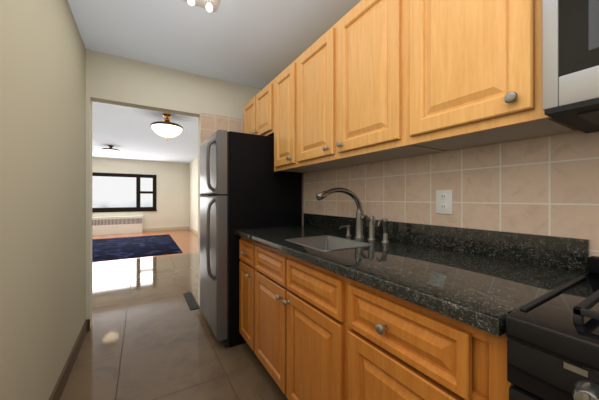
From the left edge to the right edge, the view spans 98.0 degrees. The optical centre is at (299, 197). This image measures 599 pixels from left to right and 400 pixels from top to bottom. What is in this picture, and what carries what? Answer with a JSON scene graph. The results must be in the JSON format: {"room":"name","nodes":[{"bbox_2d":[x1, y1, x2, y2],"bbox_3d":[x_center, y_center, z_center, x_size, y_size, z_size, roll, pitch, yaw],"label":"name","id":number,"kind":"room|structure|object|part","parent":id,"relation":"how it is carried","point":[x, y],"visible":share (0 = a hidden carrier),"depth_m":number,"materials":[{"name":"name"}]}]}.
{"room":"kitchen","nodes":[
{"label":"kitchen","id":0,"kind":"room"},
{"bbox_2d":[0,0,85,399],"bbox_3d":[-0.770,-0.069,0.353,0.120,2.440,4.600,0,0,-31],"label":"wall","id":1,"kind":"structure","parent":0,"point":[43,50],"depth_m":1.24,"materials":[{"name":"beige paint"}]},
{"bbox_2d":[49,319,87,399],"bbox_3d":[-0.681,1.101,0.336,0.014,0.100,4.479,0,0,-31],"label":"baseboard","id":2,"kind":"structure","parent":1,"relation":"attached to","point":[56,394],"depth_m":1.68,"materials":[{"name":"brown wood"}]},
{"bbox_2d":[92,157,188,228],"bbox_3d":[-5.945,-0.069,8.629,4.490,2.440,0.120,0,0,-31],"label":"wall","id":3,"kind":"structure","parent":0,"point":[172,178],"depth_m":9.20,"materials":[{"name":"beige paint"}]},
{"bbox_2d":[92,172,155,211],"bbox_3d":[-5.855,-0.192,8.635,1.950,1.235,0.062,0,0,-31],"label":"window","id":4,"kind":"structure","parent":3,"relation":"in","point":[137,176],"depth_m":8.81,"materials":[{"name":"black metal"}]},
{"bbox_2d":[92,210,156,212],"bbox_3d":[-5.829,0.441,8.592,1.990,0.030,0.038,0,0,-31],"label":"window sill","id":5,"kind":"structure","parent":3,"relation":"attached to","point":[141,210],"depth_m":8.58,"materials":[{"name":"black"}]},
{"bbox_2d":[142,226,188,231],"bbox_3d":[-5.910,1.101,8.571,4.250,0.100,0.015,0,0,-31],"label":"baseboard","id":6,"kind":"structure","parent":3,"relation":"attached to","point":[185,227],"depth_m":9.26,"materials":[{"name":"beige wood"}]},
{"bbox_2d":[92,229,197,262],"bbox_3d":[-4.755,1.181,6.661,4.490,0.060,4.720,0,0,-31],"label":"floor","id":7,"kind":"structure","parent":0,"point":[186,240],"depth_m":7.59,"materials":[{"name":"brown wood"}]},
{"bbox_2d":[92,216,142,234],"bbox_3d":[-5.930,0.876,8.420,1.480,0.550,0.247,0,0,-31],"label":"radiator","id":8,"kind":"object","parent":7,"relation":"on","point":[114,224],"visible":0.88,"depth_m":8.35,"materials":[{"name":"white metal"}]},
{"bbox_2d":[92,234,182,261],"bbox_3d":[-4.413,1.145,6.125,2.680,0.012,3.150,0,0,-31],"label":"rug","id":9,"kind":"object","parent":7,"relation":"on","point":[138,246],"visible":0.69,"depth_m":5.99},
{"bbox_2d":[60,253,287,399],"bbox_3d":[-1.587,1.181,1.424,4.490,0.060,7.520,0,0,-31],"label":"floor","id":10,"kind":"structure","parent":0,"point":[144,340],"depth_m":1.98,"materials":[{"name":"beige tile"}]},
{"bbox_2d":[183,292,198,309],"bbox_3d":[-1.219,1.148,2.921,0.090,0.006,0.540,0,0,-31],"label":"floor vent","id":11,"kind":"object","parent":10,"relation":"in","point":[191,302],"visible":1,"depth_m":2.88,"materials":[{"name":"black metal"}]},
{"bbox_2d":[200,130,300,347],"bbox_3d":[-0.501,0.319,2.414,0.807,1.665,0.680,0,0,-31],"label":"refrigerator","id":12,"kind":"object","parent":10,"relation":"on","point":[240,182],"visible":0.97,"depth_m":2.06,"materials":[{"name":"black metal"}]},
{"bbox_3d":[-0.678,-0.249,1.997,0.074,0.410,0.026,0,0,-31],"label":"handle","id":13,"kind":"part","parent":12,"relation":"part of","materials":[{"name":"silver metal"}]},
{"bbox_3d":[-0.677,0.319,1.998,0.076,0.641,0.026,0,0,-31],"label":"handle","id":14,"kind":"part","parent":12,"relation":"part of","materials":[{"name":"silver metal"}]},
{"bbox_3d":[-0.760,-0.272,2.257,0.078,0.484,0.678,0,0,-31],"label":"door","id":15,"kind":"part","parent":12,"relation":"part of","materials":[{"name":"silver metal"}]},
{"bbox_3d":[-0.760,0.529,2.257,0.078,1.094,0.678,0,0,-31],"label":"door","id":16,"kind":"part","parent":12,"relation":"part of","materials":[{"name":"silver metal"}]},
{"bbox_2d":[239,237,511,399],"bbox_3d":[0.227,0.713,1.417,0.648,0.876,1.720,0,0,-31],"label":"base cabinet","id":17,"kind":"object","parent":10,"relation":"on","point":[319,333],"visible":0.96,"depth_m":0.93,"materials":[{"name":"brown wood"}]},
{"bbox_3d":[-0.378,0.389,1.869,0.020,0.152,0.285,0,0,-31],"label":"drawer","id":18,"kind":"part","parent":17,"relation":"part of","materials":[{"name":"brown wood"}]},
{"bbox_3d":[-0.378,0.752,1.869,0.020,0.547,0.285,0,0,-31],"label":"door","id":19,"kind":"part","parent":17,"relation":"part of","materials":[{"name":"brown wood"}]},
{"bbox_3d":[-0.361,0.663,1.880,0.020,0.776,0.320,0,0,-31],"label":"frame","id":20,"kind":"part","parent":17,"relation":"part of","materials":[{"name":"brown wood"}]},
{"bbox_3d":[-0.179,0.389,1.540,0.020,0.152,0.420,0,0,-31],"label":"drawer","id":21,"kind":"part","parent":17,"relation":"part of","materials":[{"name":"brown wood"}]},
{"bbox_3d":[-0.179,0.752,1.540,0.020,0.547,0.420,0,0,-31],"label":"door","id":22,"kind":"part","parent":17,"relation":"part of","materials":[{"name":"brown wood"}]},
{"bbox_3d":[-0.045,0.663,1.358,0.020,0.776,0.900,0,0,-31],"label":"frame","id":23,"kind":"part","parent":17,"relation":"part of","materials":[{"name":"brown wood"}]},
{"bbox_3d":[0.051,0.389,1.161,0.020,0.152,0.428,0,0,-31],"label":"drawer","id":24,"kind":"part","parent":17,"relation":"part of","materials":[{"name":"brown wood"}]},
{"bbox_3d":[0.051,0.752,1.161,0.020,0.547,0.428,0,0,-31],"label":"door","id":25,"kind":"part","parent":17,"relation":"part of","materials":[{"name":"brown wood"}]},
{"bbox_3d":[0.248,0.393,0.784,0.031,0.032,0.032,0,0,-31],"label":"knob","id":26,"kind":"part","parent":17,"relation":"part of","materials":[{"name":"silver metal"}]},
{"bbox_3d":[0.286,0.752,0.772,0.020,0.547,0.407,0,0,-31],"label":"door","id":27,"kind":"part","parent":17,"relation":"part of","materials":[{"name":"brown wood"}]},
{"bbox_3d":[0.286,0.389,0.772,0.020,0.152,0.407,0,0,-31],"label":"drawer","id":28,"kind":"part","parent":17,"relation":"part of","materials":[{"name":"brown wood"}]},
{"bbox_2d":[234,213,589,335],"bbox_3d":[0.224,0.205,1.423,0.645,0.140,1.730,0,0,-31],"label":"countertop","id":29,"kind":"structure","parent":17,"relation":"on","point":[477,278],"depth_m":0.93,"materials":[{"name":"stone"}]},
{"bbox_2d":[285,235,372,250],"bbox_3d":[0.148,0.322,1.416,0.326,0.168,0.398,0,0,-31],"label":"sink","id":30,"kind":"object","parent":29,"relation":"in","point":[326,242],"visible":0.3,"depth_m":1.57,"materials":[{"name":"silver metal"}]},
{"bbox_2d":[316,188,390,242],"bbox_3d":[0.275,0.090,1.458,0.340,0.301,0.338,0,0,-31],"label":"faucet","id":31,"kind":"object","parent":29,"relation":"on","point":[360,217],"visible":1,"depth_m":1.49,"materials":[{"name":"silver metal"}]},
{"bbox_3d":[0.235,0.030,1.505,0.319,0.181,0.052,0,0,-31],"label":"spout","id":32,"kind":"part","parent":31,"relation":"part of","materials":[{"name":"silver metal"}]},
{"bbox_3d":[0.414,0.171,1.487,0.054,0.140,0.054,0,0,-31],"label":"post","id":33,"kind":"part","parent":31,"relation":"part of","materials":[{"name":"silver metal"}]},
{"bbox_3d":[0.317,0.663,0.759,0.020,0.776,0.500,0,0,-31],"label":"frame","id":34,"kind":"part","parent":17,"relation":"part of","materials":[{"name":"brown wood"}]},
{"bbox_2d":[506,256,598,399],"bbox_3d":[0.839,0.667,0.334,0.668,0.968,0.753,0,0,-31],"label":"stove","id":35,"kind":"object","parent":10,"relation":"on","point":[553,338],"visible":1,"depth_m":0.47,"materials":[{"name":"black metal"}]},
{"bbox_3d":[0.613,0.318,0.197,0.026,0.086,0.753,0,0,-31],"label":"panel","id":36,"kind":"part","parent":35,"relation":"part of","materials":[{"name":"black metal"}]},
{"bbox_3d":[0.453,0.314,0.406,0.031,0.041,0.042,0,0,-31],"label":"knob","id":37,"kind":"part","parent":35,"relation":"part of","materials":[{"name":"silver metal"}]},
{"bbox_2d":[86,49,261,328],"bbox_3d":[-1.056,-0.069,2.797,1.920,2.440,0.120,0,0,-31],"label":"wall","id":38,"kind":"structure","parent":0,"point":[110,79],"depth_m":2.48,"materials":[{"name":"beige paint"}]},
{"bbox_2d":[87,319,89,331],"bbox_3d":[-1.830,1.101,2.251,0.030,0.100,0.014,0,0,-31],"label":"baseboard","id":39,"kind":"structure","parent":38,"relation":"attached to","point":[88,320],"depth_m":2.25,"materials":[{"name":"brown wood"}]},
{"bbox_2d":[198,112,243,305],"bbox_3d":[-0.654,0.126,3.040,0.980,2.050,0.120,0,0,-31],"label":"end tile","id":40,"kind":"structure","parent":38,"relation":"attached to","point":[208,124],"depth_m":2.82,"materials":[{"name":"beige tile"}]},
{"bbox_2d":[189,157,197,230],"bbox_3d":[-2.098,-0.069,6.491,0.120,2.440,7.520,0,0,-31],"label":"wall","id":41,"kind":"structure","parent":0,"point":[193,166],"depth_m":8.89,"materials":[{"name":"beige paint"}]},
{"bbox_2d":[68,0,360,162],"bbox_3d":[-2.808,-1.319,3.443,4.490,0.060,12.240,0,0,-31],"label":"ceiling","id":42,"kind":"structure","parent":0,"point":[250,43],"depth_m":2.16,"materials":[{"name":"grey paint"}]},
{"bbox_2d":[102,145,118,155],"bbox_3d":[-4.650,-1.168,6.420,0.352,0.240,0.352,0,0,-31],"label":"light","id":43,"kind":"object","parent":42,"relation":"attached to","point":[111,151],"visible":1,"depth_m":6.33,"materials":[{"name":"white glass"}]},
{"bbox_2d":[150,114,182,139],"bbox_3d":[-2.053,-1.089,4.040,0.456,0.398,0.456,0,0,-31],"label":"ceiling light","id":44,"kind":"object","parent":42,"relation":"attached to","point":[165,128],"depth_m":3.92,"materials":[{"name":"white glass"}]},
{"bbox_2d":[182,0,220,11],"bbox_3d":[-0.587,-1.249,1.588,0.230,0.078,0.325,0,0,-31],"label":"kitchen light","id":45,"kind":"object","parent":42,"relation":"attached to","point":[209,5],"visible":1,"depth_m":1.68,"materials":[{"name":"white paint"}]},
{"bbox_3d":[-0.680,-1.234,1.634,0.046,0.047,0.046,0,0,-31],"label":"bulb","id":46,"kind":"part","parent":45,"relation":"part of","materials":[{"name":"white glass"}]},
{"bbox_3d":[-0.586,-1.234,1.691,0.046,0.047,0.046,0,0,-31],"label":"bulb","id":47,"kind":"part","parent":45,"relation":"part of","materials":[{"name":"white glass"}]},
{"bbox_2d":[301,129,598,256],"bbox_3d":[0.849,0.126,1.261,0.250,2.050,4.480,0,0,-31],"label":"wall","id":48,"kind":"structure","parent":0,"point":[548,185],"depth_m":1.09,"materials":[{"name":"beige tile"}]},
{"bbox_2d":[244,0,575,172],"bbox_3d":[0.354,-0.604,1.482,0.363,0.770,3.210,0,0,-31],"label":"upper cabinet","id":49,"kind":"object","parent":48,"relation":"attached to","point":[391,79],"visible":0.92,"depth_m":1.09,"materials":[{"name":"brown wood"}]},
{"bbox_3d":[-0.500,-0.769,2.623,0.020,0.390,0.330,0,0,-31],"label":"door","id":50,"kind":"part","parent":49,"relation":"part of","materials":[{"name":"brown wood"}]},
{"bbox_3d":[-0.393,-0.769,2.483,0.020,0.440,0.724,0,0,-31],"label":"frame","id":51,"kind":"part","parent":49,"relation":"part of","materials":[{"name":"brown wood"}]},
{"bbox_3d":[-0.319,-0.769,2.323,0.020,0.390,0.330,0,0,-31],"label":"door","id":52,"kind":"part","parent":49,"relation":"part of","materials":[{"name":"brown wood"}]},
{"bbox_3d":[-0.115,-0.607,1.985,0.020,0.715,0.315,0,0,-31],"label":"door","id":53,"kind":"part","parent":49,"relation":"part of","materials":[{"name":"brown wood"}]},
{"bbox_3d":[-0.104,-0.604,2.006,0.020,0.770,0.384,0,0,-31],"label":"frame","id":54,"kind":"part","parent":49,"relation":"part of","materials":[{"name":"brown wood"}]},
{"bbox_3d":[0.092,-0.607,1.643,0.020,0.715,0.393,0,0,-31],"label":"door","id":55,"kind":"part","parent":49,"relation":"part of","materials":[{"name":"brown wood"}]},
{"bbox_3d":[0.215,-0.285,1.390,0.031,0.032,0.032,0,0,-31],"label":"knob","id":56,"kind":"part","parent":49,"relation":"part of","materials":[{"name":"silver metal"}]},
{"bbox_3d":[0.224,-0.604,1.464,0.020,0.770,0.883,0,0,-31],"label":"frame","id":57,"kind":"part","parent":49,"relation":"part of","materials":[{"name":"brown wood"}]},
{"bbox_3d":[0.319,-0.607,1.267,0.020,0.715,0.398,0,0,-31],"label":"door","id":58,"kind":"part","parent":49,"relation":"part of","materials":[{"name":"brown wood"}]},
{"bbox_3d":[0.549,-0.607,0.888,0.020,0.715,0.387,0,0,-31],"label":"door","id":59,"kind":"part","parent":49,"relation":"part of","materials":[{"name":"brown wood"}]},
{"bbox_3d":[0.567,-0.604,0.896,0.020,0.770,0.443,0,0,-31],"label":"frame","id":60,"kind":"part","parent":49,"relation":"part of","materials":[{"name":"brown wood"}]},
{"bbox_3d":[0.606,-0.285,0.743,0.031,0.032,0.032,0,0,-31],"label":"knob","id":61,"kind":"part","parent":49,"relation":"part of","materials":[{"name":"silver metal"}]},
{"bbox_2d":[542,0,598,132],"bbox_3d":[0.960,-0.428,0.424,0.420,0.442,0.762,0,0,-31],"label":"microwave","id":62,"kind":"object","parent":49,"relation":"attached to","point":[570,28],"visible":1,"depth_m":0.63,"materials":[{"name":"silver metal"}]},
{"bbox_2d":[436,190,452,213],"bbox_3d":[0.697,0.018,1.257,0.009,0.115,0.080,0,0,-31],"label":"outlet","id":63,"kind":"object","parent":48,"relation":"attached to","point":[444,198],"visible":1,"depth_m":1.25,"materials":[{"name":"white plastic"}]},
{"bbox_2d":[440,193,446,199],"bbox_3d":[0.695,-0.006,1.256,0.003,0.034,0.034,0,0,-31],"label":"socket","id":64,"kind":"object","parent":63,"relation":"attached to","point":[443,196],"depth_m":1.25,"materials":[{"name":"white plastic"}]},
{"bbox_2d":[440,203,446,209],"bbox_3d":[0.695,0.043,1.256,0.003,0.034,0.034,0,0,-31],"label":"socket","id":65,"kind":"object","parent":63,"relation":"attached to","point":[443,206],"depth_m":1.25,"materials":[{"name":"white plastic"}]},
{"bbox_2d":[304,213,589,271],"bbox_3d":[0.491,0.188,1.585,0.020,0.106,1.730,0,0,-31],"label":"backsplash","id":66,"kind":"structure","parent":48,"relation":"attached to","point":[554,251],"depth_m":1.09,"materials":[{"name":"stone"}]},
{"label":"outside","id":67,"kind":"structure","parent":0,"visible":0},
{"bbox_2d":[92,176,152,207],"bbox_3d":[-5.931,-0.192,8.760,2.510,1.795,0.010,0,0,-31],"label":"sky","id":68,"kind":"structure","parent":67,"point":[107,192],"depth_m":8.70,"materials":[{"name":"white"}]}
]}

